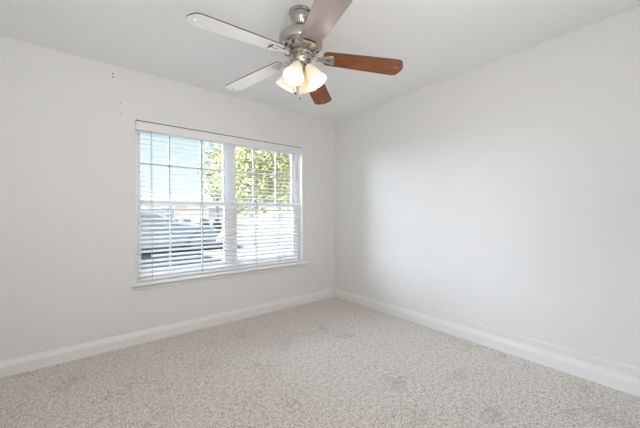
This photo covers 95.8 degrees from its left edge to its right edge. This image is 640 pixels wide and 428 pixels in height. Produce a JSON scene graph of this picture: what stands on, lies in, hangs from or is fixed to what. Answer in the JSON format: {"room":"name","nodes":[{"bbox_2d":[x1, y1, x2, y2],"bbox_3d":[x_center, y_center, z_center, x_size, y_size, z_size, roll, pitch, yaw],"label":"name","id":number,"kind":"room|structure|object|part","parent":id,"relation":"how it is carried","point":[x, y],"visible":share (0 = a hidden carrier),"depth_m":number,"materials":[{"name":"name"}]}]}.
{"room":"empty bedroom","nodes":[
{"label":"empty bedroom","id":0,"kind":"room"},
{"bbox_2d":[0,36,334,360],"bbox_3d":[-1.212,-0.062,3.050,3.860,2.440,0.200,0,0,-39],"label":"wall","id":1,"kind":"structure","parent":0,"point":[68,150],"depth_m":2.40,"materials":[{"name":"white paint"}]},
{"bbox_2d":[0,288,334,377],"bbox_3d":[-1.138,1.101,2.966,3.460,0.113,0.016,0,0,-39],"label":"baseboard","id":2,"kind":"structure","parent":1,"relation":"attached to","point":[22,364],"depth_m":2.58,"materials":[{"name":"white paint"}]},
{"bbox_2d":[135,123,228,280],"bbox_3d":[-1.386,-0.115,2.969,0.892,1.461,0.080,0,0,-39],"label":"window","id":3,"kind":"structure","parent":1,"relation":"in","point":[225,168],"depth_m":2.90,"materials":[{"name":"white plastic"}]},
{"bbox_3d":[-1.396,-0.452,2.980,0.848,0.723,0.027,0,0,-39],"label":"sash","id":4,"kind":"part","parent":3,"relation":"part of","materials":[{"name":"white plastic"}]},
{"bbox_3d":[-1.372,0.228,2.954,0.848,0.710,0.028,0,0,-39],"label":"sash","id":5,"kind":"part","parent":3,"relation":"part of","materials":[{"name":"white plastic"}]},
{"bbox_2d":[136,121,301,280],"bbox_3d":[-0.959,-0.119,3.174,1.806,1.452,0.078,0,0,-39],"label":"window blind","id":6,"kind":"object","parent":3,"relation":"attached to","point":[143,126],"visible":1,"depth_m":3.03,"materials":[{"name":"white plastic"}]},
{"bbox_3d":[-1.570,-0.093,2.697,0.007,1.394,0.057,0,0,-39],"label":"ladder cord","id":7,"kind":"part","parent":6,"relation":"part of","materials":[{"name":"white fabric"}]},
{"bbox_3d":[-1.218,-0.095,2.979,0.007,1.394,0.057,0,0,-39],"label":"ladder cord","id":8,"kind":"part","parent":6,"relation":"part of","materials":[{"name":"white fabric"}]},
{"bbox_3d":[-0.968,0.597,3.177,1.750,0.020,0.052,0,0,-39],"label":"rail","id":9,"kind":"part","parent":6,"relation":"part of","materials":[{"name":"white plastic"}]},
{"bbox_3d":[-0.748,-0.097,3.356,0.007,1.394,0.057,0,0,-39],"label":"ladder cord","id":10,"kind":"part","parent":6,"relation":"part of","materials":[{"name":"white fabric"}]},
{"bbox_3d":[-0.721,-0.152,3.331,0.005,1.295,0.005,0,0,25],"label":"lift cord","id":11,"kind":"part","parent":6,"relation":"part of","materials":[{"name":"white fabric"}]},
{"bbox_3d":[-0.507,-0.098,3.549,0.007,1.394,0.057,0,0,-39],"label":"ladder cord","id":12,"kind":"part","parent":6,"relation":"part of","materials":[{"name":"white fabric"}]},
{"bbox_2d":[130,261,309,290],"bbox_3d":[-0.934,0.646,3.174,1.937,0.067,0.170,0,0,-39],"label":"window sill","id":13,"kind":"structure","parent":1,"relation":"attached to","point":[157,283],"depth_m":2.97,"materials":[{"name":"white paint"}]},
{"bbox_2d":[229,144,297,266],"bbox_3d":[-0.677,-0.119,3.535,0.922,1.461,0.088,0,0,-39],"label":"window","id":14,"kind":"structure","parent":1,"relation":"in","point":[294,162],"depth_m":3.46,"materials":[{"name":"white plastic"}]},
{"bbox_3d":[-0.677,-0.456,3.556,0.825,0.723,0.027,0,0,-39],"label":"sash","id":15,"kind":"part","parent":14,"relation":"part of","materials":[{"name":"white plastic"}]},
{"bbox_3d":[-0.653,0.225,3.530,0.825,0.710,0.028,0,0,-39],"label":"sash","id":16,"kind":"part","parent":14,"relation":"part of","materials":[{"name":"white plastic"}]},
{"bbox_2d":[0,297,639,427],"bbox_3d":[-0.030,1.212,1.583,3.860,0.120,3.960,0,0,-39],"label":"floor","id":17,"kind":"structure","parent":0,"point":[332,362],"depth_m":1.95,"materials":[{"name":"carpet"}]},
{"bbox_2d":[0,0,639,121],"bbox_3d":[-0.043,-1.358,1.583,3.860,0.140,3.960,0,0,-39],"label":"ceiling","id":18,"kind":"structure","parent":0,"point":[436,41],"depth_m":2.08,"materials":[{"name":"white paint"}]},
{"bbox_2d":[186,0,402,104],"bbox_3d":[-0.172,-1.005,1.810,1.250,0.565,1.258,0,0,-39],"label":"ceiling fan","id":19,"kind":"object","parent":18,"relation":"hanging from","point":[301,41],"visible":1,"depth_m":1.78,"materials":[{"name":"silver metal"}]},
{"bbox_3d":[-0.443,-0.984,1.581,0.542,0.006,0.152,-5,12,-40],"label":"blade","id":20,"kind":"part","parent":19,"relation":"part of","materials":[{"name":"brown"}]},
{"bbox_3d":[-0.465,-0.973,2.060,0.526,0.006,0.152,-7,6,32],"label":"blade","id":21,"kind":"part","parent":19,"relation":"part of","materials":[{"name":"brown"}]},
{"bbox_3d":[-0.199,-0.880,1.875,0.129,0.122,0.129,31,10,17],"label":"lamp shade","id":22,"kind":"part","parent":19,"relation":"part of","materials":[{"name":"white glass"}]},
{"bbox_3d":[-0.150,-0.880,1.770,0.129,0.122,0.129,0,-30,20],"label":"lamp shade","id":23,"kind":"part","parent":19,"relation":"part of","materials":[{"name":"white glass"}]},
{"bbox_3d":[-0.149,-0.886,1.773,0.048,0.065,0.048,0,-30,20],"label":"bulb","id":24,"kind":"part","parent":19,"relation":"part of","materials":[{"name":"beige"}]},
{"bbox_3d":[-0.094,-0.881,1.925,0.129,0.122,0.129,0,30,20],"label":"lamp shade","id":25,"kind":"part","parent":19,"relation":"part of","materials":[{"name":"white glass"}]},
{"bbox_3d":[-0.044,-0.881,1.819,0.129,0.122,0.129,-32,-10,17],"label":"lamp shade","id":26,"kind":"part","parent":19,"relation":"part of","materials":[{"name":"white glass"}]},
{"bbox_3d":[-0.026,-0.976,2.239,0.152,0.006,0.526,-10,-8,13],"label":"blade","id":27,"kind":"part","parent":19,"relation":"part of","materials":[{"name":"brown wood"}]},
{"bbox_3d":[0.004,-0.976,1.464,0.152,0.007,0.526,9,2,-19],"label":"blade","id":28,"kind":"part","parent":19,"relation":"part of","materials":[{"name":"wood"}]},
{"bbox_3d":[0.280,-0.977,1.877,0.526,0.007,0.152,5,-9,-4],"label":"blade","id":29,"kind":"part","parent":19,"relation":"part of","materials":[{"name":"brown wood"}]},
{"bbox_2d":[334,6,639,377],"bbox_3d":[1.454,-0.076,2.650,0.200,2.440,3.760,0,0,-39],"label":"wall","id":30,"kind":"structure","parent":0,"point":[517,212],"depth_m":2.34,"materials":[{"name":"white paint"}]},
{"bbox_2d":[335,288,639,396],"bbox_3d":[1.313,1.089,2.660,0.016,0.113,3.560,0,0,-39],"label":"baseboard","id":31,"kind":"structure","parent":30,"relation":"attached to","point":[610,378],"depth_m":2.32,"materials":[{"name":"white paint"}]},
{"bbox_2d":[477,324,639,369],"bbox_3d":[1.722,0.973,2.161,0.002,0.013,1.050,0,0,-39],"label":"ridge","id":32,"kind":"object","parent":30,"relation":"attached to","point":[477,324],"visible":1,"depth_m":2.09,"materials":[{"name":"white paint"}]},
{"label":"outside","id":33,"kind":"structure","parent":0,"visible":0},
{"bbox_2d":[220,218,291,230],"bbox_3d":[-27.996,1.580,39.247,120.000,0.200,89.800,0,0,-39],"label":"ground","id":34,"kind":"structure","parent":33,"point":[249,219],"depth_m":38.16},
{"bbox_2d":[142,193,222,225],"bbox_3d":[-15.512,-0.421,34.350,9.600,3.810,7.800,0,0,-31],"label":"house","id":35,"kind":"structure","parent":34,"relation":"on","point":[143,197],"depth_m":31.38,"materials":[{"name":"beige"}]},
{"bbox_3d":[-15.847,-0.084,30.021,1.300,1.200,0.040,0,0,-31],"label":"pane","id":36,"kind":"part","parent":35,"relation":"part of","materials":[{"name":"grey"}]},
{"bbox_3d":[-13.695,0.355,31.298,1.000,2.100,0.040,0,0,-31],"label":"door panel","id":37,"kind":"part","parent":35,"relation":"part of","materials":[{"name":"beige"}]},
{"bbox_3d":[-11.720,-0.106,32.473,1.600,1.200,0.040,0,0,-31],"label":"pane","id":38,"kind":"part","parent":35,"relation":"part of","materials":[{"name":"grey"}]},
{"bbox_2d":[196,142,221,223],"bbox_3d":[-7.870,-2.226,22.024,2.852,7.216,2.849,0,0,-39],"label":"tree","id":39,"kind":"object","parent":34,"relation":"on","point":[212,162],"visible":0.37,"depth_m":21.63,"materials":[{"name":"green plant"}]},
{"bbox_2d":[258,190,291,227],"bbox_3d":[-1.681,-0.744,33.260,11.600,4.310,8.800,0,0,-9],"label":"house","id":40,"kind":"structure","parent":34,"relation":"on","point":[270,208],"depth_m":28.76,"materials":[{"name":"grey"}]},
{"bbox_3d":[-4.225,0.254,28.772,1.300,0.700,0.040,0,0,-9],"label":"pane","id":41,"kind":"part","parent":40,"relation":"part of","materials":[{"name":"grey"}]},
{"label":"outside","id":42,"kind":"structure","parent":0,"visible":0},
{"bbox_2d":[141,243,241,269],"bbox_3d":[-15.016,1.402,0.824,32.200,0.020,12.000,0,0,-39],"label":"street","id":43,"kind":"structure","parent":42,"point":[144,256],"depth_m":9.28,"materials":[{"name":"grey asphalt"}]},
{"bbox_2d":[141,210,217,250],"bbox_3d":[-6.181,0.588,10.342,4.480,1.524,1.820,0,0,-39],"label":"car","id":44,"kind":"object","parent":43,"relation":"on","point":[142,211],"visible":0.28,"depth_m":10.03,"materials":[{"name":"grey paint"}]},
{"bbox_2d":[212,144,290,219],"bbox_3d":[-2.547,-1.760,12.153,3.779,6.236,3.808,0,0,-39],"label":"tree","id":45,"kind":"object","parent":43,"relation":"on","point":[266,162],"visible":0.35,"depth_m":11.37,"materials":[{"name":"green plant"}]},
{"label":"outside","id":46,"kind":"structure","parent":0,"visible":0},
{"bbox_2d":[203,229,291,260],"bbox_3d":[0.470,1.315,16.759,15.700,0.030,18.500,0,0,-39],"label":"driveway","id":47,"kind":"structure","parent":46,"point":[268,229],"depth_m":12.86,"materials":[{"name":"concrete"}]},
{"bbox_2d":[198,219,209,225],"bbox_3d":[-7.053,0.786,17.611,0.709,1.179,0.714,0,0,-39],"label":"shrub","id":48,"kind":"object","parent":47,"relation":"on","point":[200,219],"visible":0.26,"depth_m":17.54,"materials":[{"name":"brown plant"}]},
{"bbox_2d":[213,219,221,232],"bbox_3d":[-6.209,0.836,17.391,0.594,1.070,0.603,0,0,-39],"label":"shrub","id":49,"kind":"object","parent":47,"relation":"on","point":[215,219],"visible":0.46,"depth_m":17.30,"materials":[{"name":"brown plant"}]},
{"bbox_2d":[263,154,290,212],"bbox_3d":[-1.176,-2.792,17.501,4.824,8.280,4.854,0,0,-39],"label":"tree","id":50,"kind":"object","parent":47,"relation":"on","point":[281,201],"visible":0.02,"depth_m":16.79,"materials":[{"name":"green plant"}]}
]}

